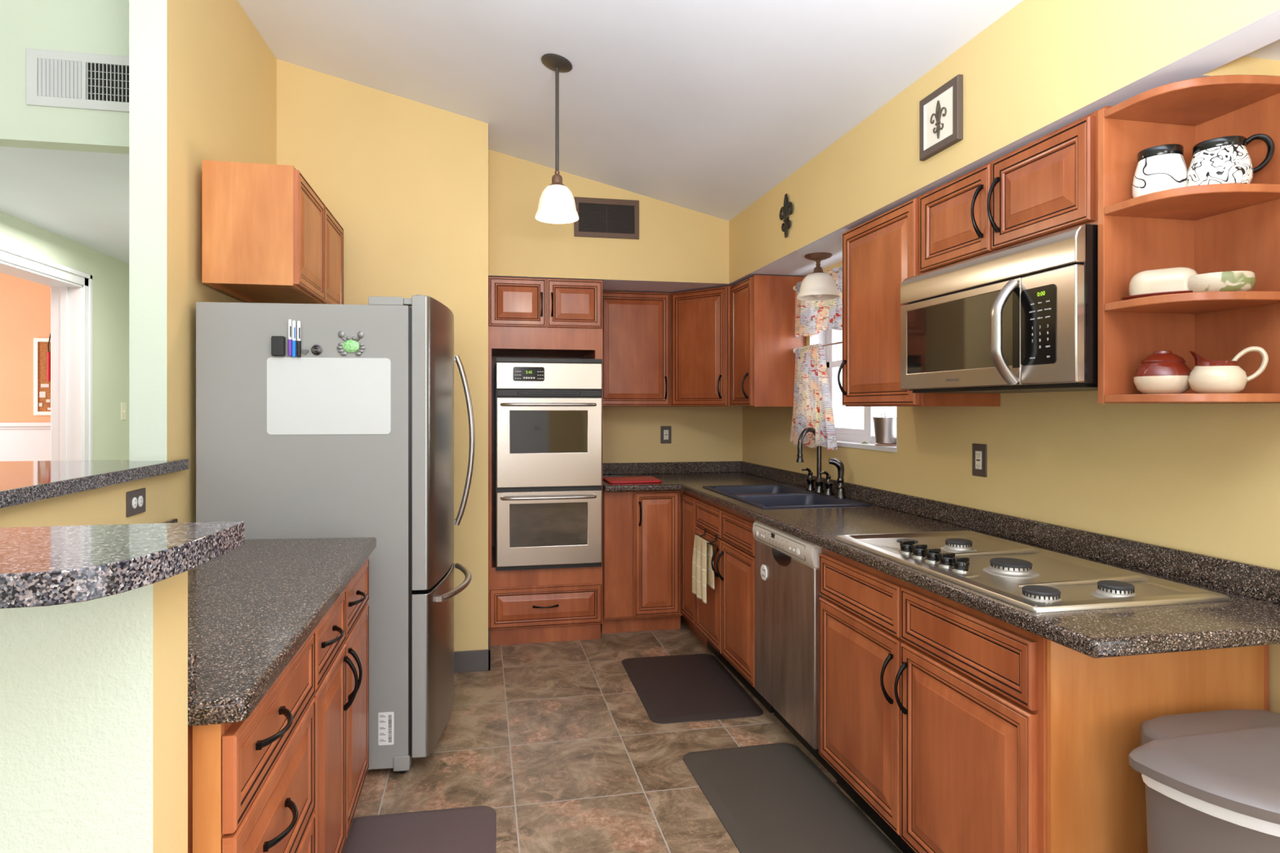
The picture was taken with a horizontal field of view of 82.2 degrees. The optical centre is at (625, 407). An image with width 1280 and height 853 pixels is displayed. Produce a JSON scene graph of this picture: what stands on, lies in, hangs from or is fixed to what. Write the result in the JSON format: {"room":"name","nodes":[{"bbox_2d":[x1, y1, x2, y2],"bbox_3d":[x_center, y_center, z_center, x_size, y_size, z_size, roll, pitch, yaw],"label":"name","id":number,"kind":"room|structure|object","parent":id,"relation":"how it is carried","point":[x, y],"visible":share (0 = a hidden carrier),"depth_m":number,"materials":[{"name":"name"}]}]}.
{"room":"kitchen","nodes":[
{"label":"kitchen","id":0,"kind":"room"},
{"bbox_2d":[0,272,50,461],"bbox_3d":[-5.444,0.072,6.095,2.890,2.600,0.125,0,0,-11],"label":"wall","id":1,"kind":"structure","parent":0,"point":[24,304],"depth_m":6.13,"materials":[{"name":"paint"}]},
{"bbox_2d":[0,422,50,429],"bbox_3d":[-5.388,0.148,6.045,2.780,0.057,0.045,0,0,-11],"label":"trim","id":2,"kind":"structure","parent":1,"relation":"attached to","point":[3,425],"depth_m":6.11,"materials":[{"name":"white paint"}]},
{"bbox_2d":[33,337,50,415],"bbox_3d":[-4.660,-0.263,6.202,0.600,0.646,0.020,0,0,-11],"label":"cork board","id":3,"kind":"object","parent":1,"relation":"attached to","point":[42,388],"visible":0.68,"depth_m":6.15,"materials":[{"name":"orange"}]},
{"bbox_2d":[46,333,50,381],"bbox_3d":[-4.820,-0.393,6.158,0.070,0.471,0.032,0,0,-11],"label":"tassel","id":4,"kind":"object","parent":3,"relation":"hanging from","point":[48,362],"visible":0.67,"depth_m":6.14,"materials":[{"name":"red fabric"}]},
{"bbox_2d":[0,0,128,154],"bbox_3d":[-2.502,-1.598,2.951,1.440,1.060,0.097,0,0,-11],"label":"wall","id":5,"kind":"structure","parent":0,"point":[84,26],"depth_m":2.95,"materials":[{"name":"green paint"}]},
{"bbox_2d":[26,48,128,111],"bbox_3d":[-2.184,-1.321,2.959,0.409,0.225,0.012,0,0,-11],"label":"air vent","id":6,"kind":"object","parent":5,"relation":"in","point":[54,78],"visible":0.79,"depth_m":2.95,"materials":[{"name":"grey metal"}]},
{"bbox_2d":[0,210,128,460],"bbox_3d":[-2.706,-0.403,0.126,0.160,3.550,11.500,0,0,-11],"label":"wall","id":7,"kind":"structure","parent":0,"point":[110,275],"depth_m":5.06,"materials":[{"name":"paint"}]},
{"bbox_2d":[0,244,92,460],"bbox_3d":[-3.520,0.246,4.288,0.202,2.252,1.122,0,0,-11],"label":"door frame","id":8,"kind":"structure","parent":7,"relation":"in","point":[71,289],"depth_m":4.74,"materials":[{"name":"white paint"}]},
{"bbox_2d":[120,402,125,420],"bbox_3d":[-3.651,0.024,5.342,0.014,0.128,0.070,0,0,-11],"label":"light switch","id":9,"kind":"object","parent":7,"relation":"attached to","point":[122,404],"visible":1,"depth_m":5.33,"materials":[{"name":"beige plastic"}]},
{"bbox_2d":[0,474,187,852],"bbox_3d":[-1.172,0.794,1.740,0.737,1.155,1.630,0,0,-11],"label":"wall","id":10,"kind":"structure","parent":0,"point":[94,693],"depth_m":1.00,"materials":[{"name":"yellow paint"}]},
{"bbox_2d":[0,458,244,608],"bbox_3d":[-1.378,0.198,1.638,1.334,0.038,1.940,0,0,-11],"label":"bar","id":11,"kind":"object","parent":10,"relation":"on","point":[40,566],"visible":0.92,"depth_m":0.98,"materials":[{"name":"stone"}]},
{"bbox_2d":[126,488,145,516],"bbox_3d":[-1.510,0.291,2.267,0.009,0.076,0.122,0,0,-11],"label":"wall outlet","id":12,"kind":"object","parent":10,"relation":"attached to","point":[135,500],"visible":1,"depth_m":2.25,"materials":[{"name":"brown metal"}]},
{"bbox_2d":[132,497,137,508],"bbox_3d":[-1.504,0.291,2.247,0.004,0.034,0.029,0,0,-11],"label":"receptacle","id":13,"kind":"object","parent":12,"relation":"attached to","point":[134,499],"depth_m":2.25,"materials":[{"name":"white plastic"}]},
{"bbox_2d":[137,495,142,506],"bbox_3d":[-1.512,0.291,2.287,0.004,0.034,0.029,0,0,-11],"label":"receptacle","id":14,"kind":"object","parent":12,"relation":"attached to","point":[140,497],"depth_m":2.28,"materials":[{"name":"white plastic"}]},
{"bbox_2d":[161,518,196,702],"bbox_3d":[-1.118,0.420,1.835,0.608,0.076,1.546,0,0,-11],"label":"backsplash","id":15,"kind":"structure","parent":10,"relation":"attached to","point":[192,656],"depth_m":1.14,"materials":[{"name":"paint"}]},
{"bbox_2d":[128,0,276,522],"bbox_3d":[-1.934,-0.328,4.230,0.170,3.400,3.550,0,0,-11],"label":"wall","id":16,"kind":"structure","parent":0,"point":[202,77],"depth_m":2.58,"materials":[{"name":"yellow paint"}]},
{"bbox_2d":[202,160,343,304],"bbox_3d":[-1.479,-0.685,3.174,0.333,0.450,0.922,0,0,-11],"label":"upper cabinet","id":17,"kind":"object","parent":16,"relation":"attached to","point":[268,236],"visible":0.87,"depth_m":2.74,"materials":[{"name":"brown wood"}]},
{"bbox_2d":[276,58,488,651],"bbox_3d":[-1.366,-0.278,4.324,1.082,3.300,1.205,0,0,-11],"label":"wall","id":18,"kind":"structure","parent":0,"point":[405,180],"depth_m":3.77,"materials":[{"name":"yellow paint"}]},
{"bbox_2d":[453,627,490,672],"bbox_3d":[-0.867,1.318,3.999,0.254,0.108,0.397,0,0,-11],"label":"baseboard","id":19,"kind":"structure","parent":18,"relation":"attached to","point":[464,661],"depth_m":3.81,"materials":[{"name":"grey paint"}]},
{"bbox_2d":[0,0,1022,263],"bbox_3d":[-0.470,-1.633,0.570,4.700,1.204,11.500,0,0,-11],"label":"ceiling","id":20,"kind":"structure","parent":0,"point":[707,107],"depth_m":3.11,"materials":[{"name":"white paint"}]},
{"bbox_2d":[535,53,578,223],"bbox_3d":[-0.281,-1.112,3.023,0.180,0.658,0.180,0,0,-11],"label":"pendant light","id":21,"kind":"object","parent":20,"relation":"hanging from","point":[557,204],"visible":1,"depth_m":3.00,"materials":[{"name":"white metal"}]},
{"bbox_2d":[549,170,564,185],"bbox_3d":[-0.281,-0.945,3.023,0.068,0.067,0.068,0,0,-11],"label":"socket","id":22,"kind":"object","parent":21,"relation":"attached to","point":[557,180],"depth_m":3.00,"materials":[{"name":"orange metal"}]},
{"bbox_2d":[353,619,902,852],"bbox_3d":[-2.372,1.402,0.651,8.600,0.060,12.400,0,0,-11],"label":"floor","id":23,"kind":"structure","parent":0,"point":[557,739],"depth_m":2.87,"materials":[{"name":"tile"}]},
{"bbox_2d":[187,629,315,852],"bbox_3d":[-0.980,0.934,1.389,0.698,0.875,0.581,0,0,-11],"label":"base cabinet","id":24,"kind":"object","parent":23,"relation":"on","point":[251,780],"visible":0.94,"depth_m":1.31,"materials":[{"name":"brown wood"}]},
{"bbox_2d":[195,294,475,773],"bbox_3d":[-1.131,0.472,3.093,0.941,1.799,0.804,0,0,-7],"label":"refrigerator","id":25,"kind":"object","parent":23,"relation":"on","point":[395,488],"visible":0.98,"depth_m":2.72,"materials":[{"name":"grey metal"}]},
{"bbox_2d":[271,336,285,355],"bbox_3d":[-1.261,-0.225,2.664,0.044,0.072,0.022,0,0,-7],"label":"eraser","id":26,"kind":"object","parent":25,"relation":"attached to","point":[277,343],"visible":1,"depth_m":2.65,"materials":[{"name":"black plastic"}]},
{"bbox_2d":[288,319,292,355],"bbox_3d":[-1.223,-0.257,2.673,0.014,0.133,0.014,0,0,-7],"label":"marker","id":27,"kind":"object","parent":25,"relation":"attached to","point":[290,323],"visible":1,"depth_m":2.67,"materials":[{"name":"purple plastic"}]},
{"bbox_2d":[292,320,296,357],"bbox_3d":[-1.209,-0.253,2.675,0.014,0.133,0.014,0,0,-7],"label":"marker","id":28,"kind":"object","parent":25,"relation":"attached to","point":[294,328],"visible":1,"depth_m":2.67,"materials":[{"name":"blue plastic"}]},
{"bbox_2d":[297,320,301,357],"bbox_3d":[-1.192,-0.252,2.677,0.014,0.133,0.014,0,0,-7],"label":"marker","id":29,"kind":"object","parent":25,"relation":"attached to","point":[299,330],"visible":1,"depth_m":2.67,"materials":[{"name":"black plastic"}]},
{"bbox_2d":[302,349,308,354],"bbox_3d":[-1.171,-0.204,2.684,0.022,0.020,0.006,0,0,-7],"label":"magnet","id":30,"kind":"object","parent":25,"relation":"attached to","point":[304,351],"visible":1,"depth_m":2.68,"materials":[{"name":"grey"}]},
{"bbox_2d":[311,344,322,355],"bbox_3d":[-1.132,-0.213,2.686,0.038,0.038,0.010,0,0,-7],"label":"magnet","id":31,"kind":"object","parent":25,"relation":"attached to","point":[316,349],"visible":1,"depth_m":2.68,"materials":[{"name":"grey metal"}]},
{"bbox_2d":[266,357,391,434],"bbox_3d":[-1.088,-0.044,2.696,0.437,0.282,0.002,0,0,-7],"label":"whiteboard","id":32,"kind":"object","parent":25,"relation":"attached to","point":[305,395],"visible":1,"depth_m":2.69,"materials":[{"name":"white plastic"}]},
{"bbox_2d":[337,330,364,355],"bbox_3d":[-1.011,-0.238,2.701,0.100,0.092,0.013,0,0,-7],"label":"magnet","id":33,"kind":"object","parent":25,"relation":"attached to","point":[349,345],"visible":1,"depth_m":2.70,"materials":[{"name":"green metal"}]},
{"bbox_2d":[379,715,391,741],"bbox_3d":[-0.890,1.191,2.722,0.043,0.102,0.001,0,0,-7],"label":"sticker","id":34,"kind":"object","parent":25,"relation":"attached to","point":[389,720],"depth_m":2.72,"materials":[{"name":"white paper"}]},
{"bbox_2d":[313,557,368,852],"bbox_3d":[-1.120,0.934,2.095,0.698,0.875,0.854,0,0,-11],"label":"base cabinet","id":35,"kind":"object","parent":23,"relation":"on","point":[341,696],"visible":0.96,"depth_m":2.07,"materials":[{"name":"brown wood"}]},
{"bbox_2d":[161,518,376,726],"bbox_3d":[-1.081,0.439,1.847,0.684,0.114,1.555,0,0,-11],"label":"countertop","id":36,"kind":"structure","parent":35,"relation":"on","point":[251,607],"depth_m":1.67,"materials":[{"name":"stone"}]},
{"bbox_2d":[342,805,496,852],"bbox_3d":[-0.619,1.364,2.082,0.495,0.015,0.825,0,0,-10],"label":"mat","id":37,"kind":"object","parent":23,"relation":"on","point":[471,829],"visible":0.84,"depth_m":2.34,"materials":[{"name":"grey rubber"}]},
{"bbox_2d":[488,276,602,645],"bbox_3d":[-0.524,0.307,4.600,0.669,2.130,0.744,0,0,-11],"label":"tall cabinet","id":38,"kind":"object","parent":23,"relation":"on","point":[528,317],"visible":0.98,"depth_m":4.28,"materials":[{"name":"brown wood"}]},
{"bbox_2d":[494,357,602,571],"bbox_3d":[-0.494,0.324,4.540,0.620,1.223,0.702,0,0,-11],"label":"double oven","id":39,"kind":"object","parent":38,"relation":"in","point":[548,411],"visible":1,"depth_m":4.25,"materials":[{"name":"silver metal"}]},
{"bbox_2d":[600,489,683,633],"bbox_3d":[0.055,0.935,4.735,0.495,0.874,0.704,0,0,-11],"label":"base cabinet","id":40,"kind":"object","parent":23,"relation":"on","point":[642,530],"visible":0.91,"depth_m":4.43,"materials":[{"name":"brown wood"}]},
{"bbox_2d":[622,653,763,724],"bbox_3d":[0.301,1.364,3.633,0.520,0.015,0.840,0,0,-10],"label":"mat","id":41,"kind":"object","parent":23,"relation":"on","point":[695,687],"visible":1,"depth_m":3.52,"materials":[{"name":"grey rubber"}]},
{"bbox_2d":[680,491,707,646],"bbox_3d":[0.616,0.935,4.722,0.636,0.874,0.948,0,0,-11],"label":"base cabinet","id":42,"kind":"object","parent":23,"relation":"on","point":[688,525],"visible":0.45,"depth_m":4.35,"materials":[{"name":"brown wood"}]},
{"bbox_2d":[695,493,775,713],"bbox_3d":[0.781,0.935,3.794,0.674,0.874,0.930,0,0,-11],"label":"base cabinet","id":43,"kind":"object","parent":23,"relation":"on","point":[726,620],"visible":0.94,"depth_m":3.60,"materials":[{"name":"brown wood"}]},
{"bbox_2d":[692,534,714,603],"bbox_3d":[0.406,0.849,3.891,0.052,0.317,0.272,0,0,-11],"label":"kitchen towel","id":44,"kind":"object","parent":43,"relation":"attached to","point":[703,574],"visible":1,"depth_m":3.86,"materials":[{"name":"beige fabric"}]},
{"bbox_2d":[694,528,716,546],"bbox_3d":[0.436,0.681,3.889,0.044,0.050,0.340,0,0,-11],"label":"towel bar","id":45,"kind":"object","parent":43,"relation":"attached to","point":[704,532],"visible":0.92,"depth_m":3.81,"materials":[{"name":"black metal"}]},
{"bbox_2d":[682,742,901,852],"bbox_3d":[0.579,1.364,2.364,0.485,0.015,1.212,0,0,-12],"label":"mat","id":46,"kind":"object","parent":23,"relation":"on","point":[771,797],"visible":1,"depth_m":2.52,"materials":[{"name":"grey rubber"}]},
{"bbox_2d":[752,520,836,779],"bbox_3d":[0.939,0.936,3.036,0.646,0.872,0.596,0,0,-11],"label":"dishwasher","id":47,"kind":"object","parent":23,"relation":"on","point":[787,602],"visible":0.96,"depth_m":2.91,"materials":[{"name":"silver metal"}]},
{"bbox_2d":[760,564,767,580],"bbox_3d":[0.595,0.707,3.151,0.006,0.063,0.063,0,0,-11],"label":"magnet","id":48,"kind":"object","parent":47,"relation":"attached to","point":[763,569],"visible":1,"depth_m":3.14,"materials":[{"name":"white plastic"}]},
{"bbox_2d":[818,546,1269,852],"bbox_3d":[1.097,0.935,2.200,0.674,0.874,1.090,0,0,-11],"label":"base cabinet","id":49,"kind":"object","parent":23,"relation":"on","point":[953,726],"visible":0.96,"depth_m":1.79,"materials":[{"name":"brown wood"}]},
{"bbox_2d":[602,461,1279,657],"bbox_3d":[0.653,0.438,3.302,1.122,0.116,3.754,0,0,-11],"label":"countertop","id":50,"kind":"structure","parent":49,"relation":"on","point":[1251,617],"depth_m":2.08,"materials":[{"name":"stone"}]},
{"bbox_2d":[602,475,662,483],"bbox_3d":[0.040,0.451,4.606,0.330,0.012,0.300,0,0,-11],"label":"cutting board","id":51,"kind":"object","parent":50,"relation":"on","point":[647,479],"visible":1,"depth_m":4.56,"materials":[{"name":"red plastic"}]},
{"bbox_2d":[702,484,871,508],"bbox_3d":[0.800,0.549,3.839,0.538,0.197,0.930,0,0,-11],"label":"sink","id":52,"kind":"object","parent":50,"relation":"in","point":[786,495],"visible":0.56,"depth_m":3.83,"materials":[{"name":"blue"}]},
{"bbox_2d":[828,457,845,498],"bbox_3d":[1.060,0.351,3.669,0.082,0.199,0.049,0,0,16],"label":"sprayer","id":53,"kind":"object","parent":52,"relation":"on","point":[840,494],"visible":1,"depth_m":3.65,"materials":[{"name":"grey metal"}]},
{"bbox_2d":[796,426,835,495],"bbox_3d":[0.962,0.276,3.881,0.193,0.351,0.262,0,0,-11],"label":"kitchen faucet","id":54,"kind":"object","parent":50,"relation":"on","point":[819,482],"visible":0.98,"depth_m":3.87,"materials":[{"name":"grey metal"}]},
{"bbox_2d":[835,530,1230,613],"bbox_3d":[1.086,0.432,2.152,0.537,0.052,0.950,0,0,-11],"label":"gas cooktop","id":55,"kind":"object","parent":50,"relation":"in","point":[1032,579],"visible":1,"depth_m":1.97,"materials":[{"name":"silver metal"}]},
{"bbox_2d":[1128,709,1279,852],"bbox_3d":[1.302,1.018,1.416,0.570,0.707,0.433,0,0,-11],"label":"trash can","id":56,"kind":"object","parent":23,"relation":"on","point":[1211,779],"visible":1,"depth_m":1.40,"materials":[{"name":"grey plastic"}]},
{"bbox_2d":[602,406,742,462],"bbox_3d":[-0.033,-0.178,5.142,2.055,3.100,0.120,0,0,-11],"label":"wall","id":57,"kind":"structure","parent":0,"point":[630,434],"depth_m":5.15,"materials":[{"name":"yellow paint"}]},
{"bbox_2d":[602,290,671,406],"bbox_3d":[0.027,-0.385,4.903,0.516,0.747,0.364,0,0,-11],"label":"upper cabinet","id":58,"kind":"object","parent":57,"relation":"attached to","point":[637,326],"visible":0.86,"depth_m":4.77,"materials":[{"name":"brown wood"}]},
{"bbox_2d":[660,426,671,443],"bbox_3d":[0.286,0.188,5.139,0.078,0.122,0.008,0,0,-11],"label":"wall outlet","id":59,"kind":"object","parent":57,"relation":"attached to","point":[665,431],"visible":1,"depth_m":5.14,"materials":[{"name":"brown metal"}]},
{"bbox_2d":[663,430,668,439],"bbox_3d":[0.286,0.188,5.137,0.034,0.068,0.003,0,0,-11],"label":"receptacle","id":60,"kind":"object","parent":59,"relation":"attached to","point":[665,432],"depth_m":5.14,"materials":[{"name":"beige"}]},
{"bbox_2d":[488,0,1279,293],"bbox_3d":[1.002,-1.220,0.194,1.958,0.915,9.990,0,0,-11],"label":"wall","id":61,"kind":"structure","parent":0,"point":[1042,67],"depth_m":2.64,"materials":[{"name":"yellow paint"}]},
{"bbox_2d":[573,196,639,239],"bbox_3d":[-0.109,-1.125,4.347,0.390,0.232,0.010,0,0,-11],"label":"air vent","id":62,"kind":"object","parent":61,"relation":"in","point":[607,218],"visible":0.96,"depth_m":4.35,"materials":[{"name":"brown metal"}]},
{"bbox_2d":[578,203,634,233],"bbox_3d":[-0.110,-1.124,4.346,0.335,0.168,0.005,0,0,-11],"label":"grille","id":63,"kind":"object","parent":62,"relation":"attached to","point":[593,218],"depth_m":4.35,"materials":[{"name":"brown metal"}]},
{"bbox_2d":[779,193,792,237],"bbox_3d":[0.799,-0.954,3.635,0.019,0.216,0.153,0,0,-11],"label":"wall decoration","id":64,"kind":"object","parent":61,"relation":"attached to","point":[784,227],"visible":1,"depth_m":3.62,"materials":[{"name":"black metal"}]},
{"bbox_2d":[796,252,839,300],"bbox_3d":[0.962,-0.657,3.657,0.210,0.212,0.210,0,0,-11],"label":"ceiling light","id":65,"kind":"object","parent":61,"relation":"attached to","point":[819,285],"visible":1,"depth_m":3.60,"materials":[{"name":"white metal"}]},
{"bbox_2d":[919,74,963,160],"bbox_3d":[1.038,-0.953,2.419,0.020,0.205,0.208,0,0,-11],"label":"framed picture","id":66,"kind":"object","parent":61,"relation":"attached to","point":[940,112],"visible":1,"depth_m":2.40,"materials":[{"name":"brown"}]},
{"bbox_2d":[925,88,952,148],"bbox_3d":[1.036,-0.953,2.419,0.002,0.143,0.146,0,0,-11],"label":"print","id":67,"kind":"object","parent":66,"relation":"attached to","point":[939,107],"depth_m":2.41,"materials":[{"name":"white paper"}]},
{"bbox_2d":[742,261,1279,713],"bbox_3d":[1.883,0.022,0.373,0.150,2.700,10.200,0,0,-11],"label":"wall","id":68,"kind":"structure","parent":0,"point":[1203,478],"depth_m":2.25,"materials":[{"name":"yellow paint"}]},
{"bbox_2d":[671,285,732,406],"bbox_3d":[0.601,-0.384,4.865,0.611,0.745,0.661,0,0,-11],"label":"upper cabinet","id":69,"kind":"object","parent":68,"relation":"attached to","point":[701,318],"visible":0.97,"depth_m":4.65,"materials":[{"name":"brown wood"}]},
{"bbox_2d":[730,275,805,406],"bbox_3d":[0.822,-0.382,4.374,0.368,0.748,0.382,0,0,-11],"label":"upper cabinet","id":70,"kind":"object","parent":68,"relation":"attached to","point":[763,341],"visible":0.94,"depth_m":4.19,"materials":[{"name":"brown wood"}]},
{"bbox_2d":[792,341,842,353],"bbox_3d":[1.095,-0.328,3.747,0.084,0.028,0.993,0,0,-11],"label":"curtain rod","id":71,"kind":"object","parent":68,"relation":"attached to","point":[841,342],"visible":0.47,"depth_m":3.83,"materials":[{"name":"silver metal"}]},
{"bbox_2d":[789,343,837,449],"bbox_3d":[0.998,-0.066,3.950,0.090,0.555,0.511,0,0,-11],"label":"tier","id":72,"kind":"object","parent":71,"relation":"hanging from","point":[812,407],"visible":0.96,"depth_m":3.93,"materials":[{"name":"fabric"}]},
{"bbox_2d":[793,269,842,290],"bbox_3d":[1.095,-0.688,3.747,0.084,0.028,0.993,0,0,-11],"label":"curtain rod","id":73,"kind":"object","parent":68,"relation":"attached to","point":[837,272],"visible":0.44,"depth_m":4.14,"materials":[{"name":"silver metal"}]},
{"bbox_2d":[794,265,842,337],"bbox_3d":[1.049,-0.550,3.754,0.058,0.325,0.912,0,0,-11],"label":"curtain valance","id":74,"kind":"object","parent":73,"relation":"hanging from","point":[812,317],"visible":0.37,"depth_m":3.86,"materials":[{"name":"fabric"}]},
{"bbox_2d":[809,328,897,452],"bbox_3d":[1.209,-0.239,3.759,0.155,0.878,0.896,0,0,-11],"label":"window","id":75,"kind":"structure","parent":68,"relation":"in","point":[854,425],"depth_m":3.98,"materials":[{"name":"white paint"}]},
{"bbox_2d":[875,443,896,445],"bbox_3d":[1.243,0.175,3.499,0.087,0.008,0.135,0,0,-11],"label":"terracotta saucer","id":76,"kind":"object","parent":75,"relation":"on","point":[875,443],"visible":0.8,"depth_m":3.46,"materials":[{"name":"beige"}]},
{"bbox_2d":[872,412,896,444],"bbox_3d":[1.243,0.096,3.499,0.120,0.149,0.119,0,0,-11],"label":"planter","id":77,"kind":"object","parent":76,"relation":"on","point":[885,428],"visible":0.91,"depth_m":3.46,"materials":[{"name":"silver metal"}]},
{"bbox_2d":[837,194,999,406],"bbox_3d":[1.118,-0.380,2.881,0.368,0.747,0.553,0,0,-11],"label":"upper cabinet","id":78,"kind":"object","parent":68,"relation":"attached to","point":[879,253],"visible":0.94,"depth_m":2.82,"materials":[{"name":"brown wood"}]},
{"bbox_2d":[972,443,986,477],"bbox_3d":[1.330,0.196,2.756,0.008,0.122,0.078,0,0,-11],"label":"wall outlet","id":79,"kind":"object","parent":68,"relation":"attached to","point":[979,451],"visible":1,"depth_m":2.75,"materials":[{"name":"brown metal"}]},
{"bbox_2d":[975,450,982,469],"bbox_3d":[1.328,0.196,2.756,0.003,0.068,0.034,0,0,-11],"label":"receptacle","id":80,"kind":"object","parent":79,"relation":"attached to","point":[978,453],"depth_m":2.75,"materials":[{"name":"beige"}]},
{"bbox_2d":[919,105,1112,272],"bbox_3d":[1.247,-0.607,2.228,0.368,0.293,0.773,0,0,-11],"label":"upper cabinet","id":81,"kind":"object","parent":68,"relation":"attached to","point":[1047,185],"visible":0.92,"depth_m":2.11,"materials":[{"name":"brown wood"}]},
{"bbox_2d":[900,223,1097,393],"bbox_3d":[1.197,-0.255,2.216,0.467,0.405,0.770,0,0,-11],"label":"microwave","id":82,"kind":"object","parent":81,"relation":"attached to","point":[1021,317],"visible":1,"depth_m":2.01,"materials":[{"name":"silver metal"}]},
{"bbox_2d":[1097,74,1279,404],"bbox_3d":[1.345,-0.373,1.670,0.288,0.725,0.353,0,0,-11],"label":"open shelf unit","id":83,"kind":"object","parent":81,"relation":"attached to","point":[1205,228],"visible":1,"depth_m":1.78,"materials":[{"name":"brown wood"}]},
{"bbox_2d":[1120,266,1197,300],"bbox_3d":[1.275,-0.293,1.736,0.170,0.073,0.102,0,0,41],"label":"butter dish","id":84,"kind":"object","parent":83,"relation":"on","point":[1167,281],"visible":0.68,"depth_m":1.71,"materials":[{"name":"white ceramic"}]},
{"bbox_2d":[1132,143,1187,198],"bbox_3d":[1.276,-0.553,1.750,0.110,0.122,0.110,0,0,-11],"label":"mug","id":85,"kind":"object","parent":83,"relation":"on","point":[1159,167],"visible":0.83,"depth_m":1.71,"materials":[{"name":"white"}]},
{"bbox_2d":[1133,350,1191,394],"bbox_3d":[1.284,-0.085,1.751,0.115,0.105,0.115,0,0,-11],"label":"sugar bowl","id":86,"kind":"object","parent":83,"relation":"on","point":[1162,371],"visible":0.95,"depth_m":1.72,"materials":[{"name":"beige ceramic"}]},
{"bbox_2d":[1187,271,1255,292],"bbox_3d":[1.347,-0.280,1.664,0.128,0.046,0.096,0,0,34],"label":"bowl","id":87,"kind":"object","parent":83,"relation":"on","point":[1228,281],"visible":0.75,"depth_m":1.62,"materials":[{"name":"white ceramic"}]},
{"bbox_2d":[1187,346,1268,393],"bbox_3d":[1.351,-0.085,1.660,0.116,0.105,0.120,0,0,-11],"label":"creamer pitcher","id":88,"kind":"object","parent":83,"relation":"on","point":[1207,376],"visible":0.98,"depth_m":1.63,"materials":[{"name":"beige ceramic"}]},
{"bbox_2d":[1186,133,1275,186],"bbox_3d":[1.363,-0.552,1.669,0.130,0.119,0.131,0,0,-11],"label":"mug","id":89,"kind":"object","parent":83,"relation":"on","point":[1224,159],"visible":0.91,"depth_m":1.63,"materials":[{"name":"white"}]},
{"bbox_2d":[1243,39,1279,60],"bbox_3d":[2.127,-0.842,-1.418,0.378,0.052,6.390,0,0,-11],"label":"ceiling","id":90,"kind":"structure","parent":0,"point":[1271,51],"depth_m":1.68,"materials":[{"name":"white paint"}]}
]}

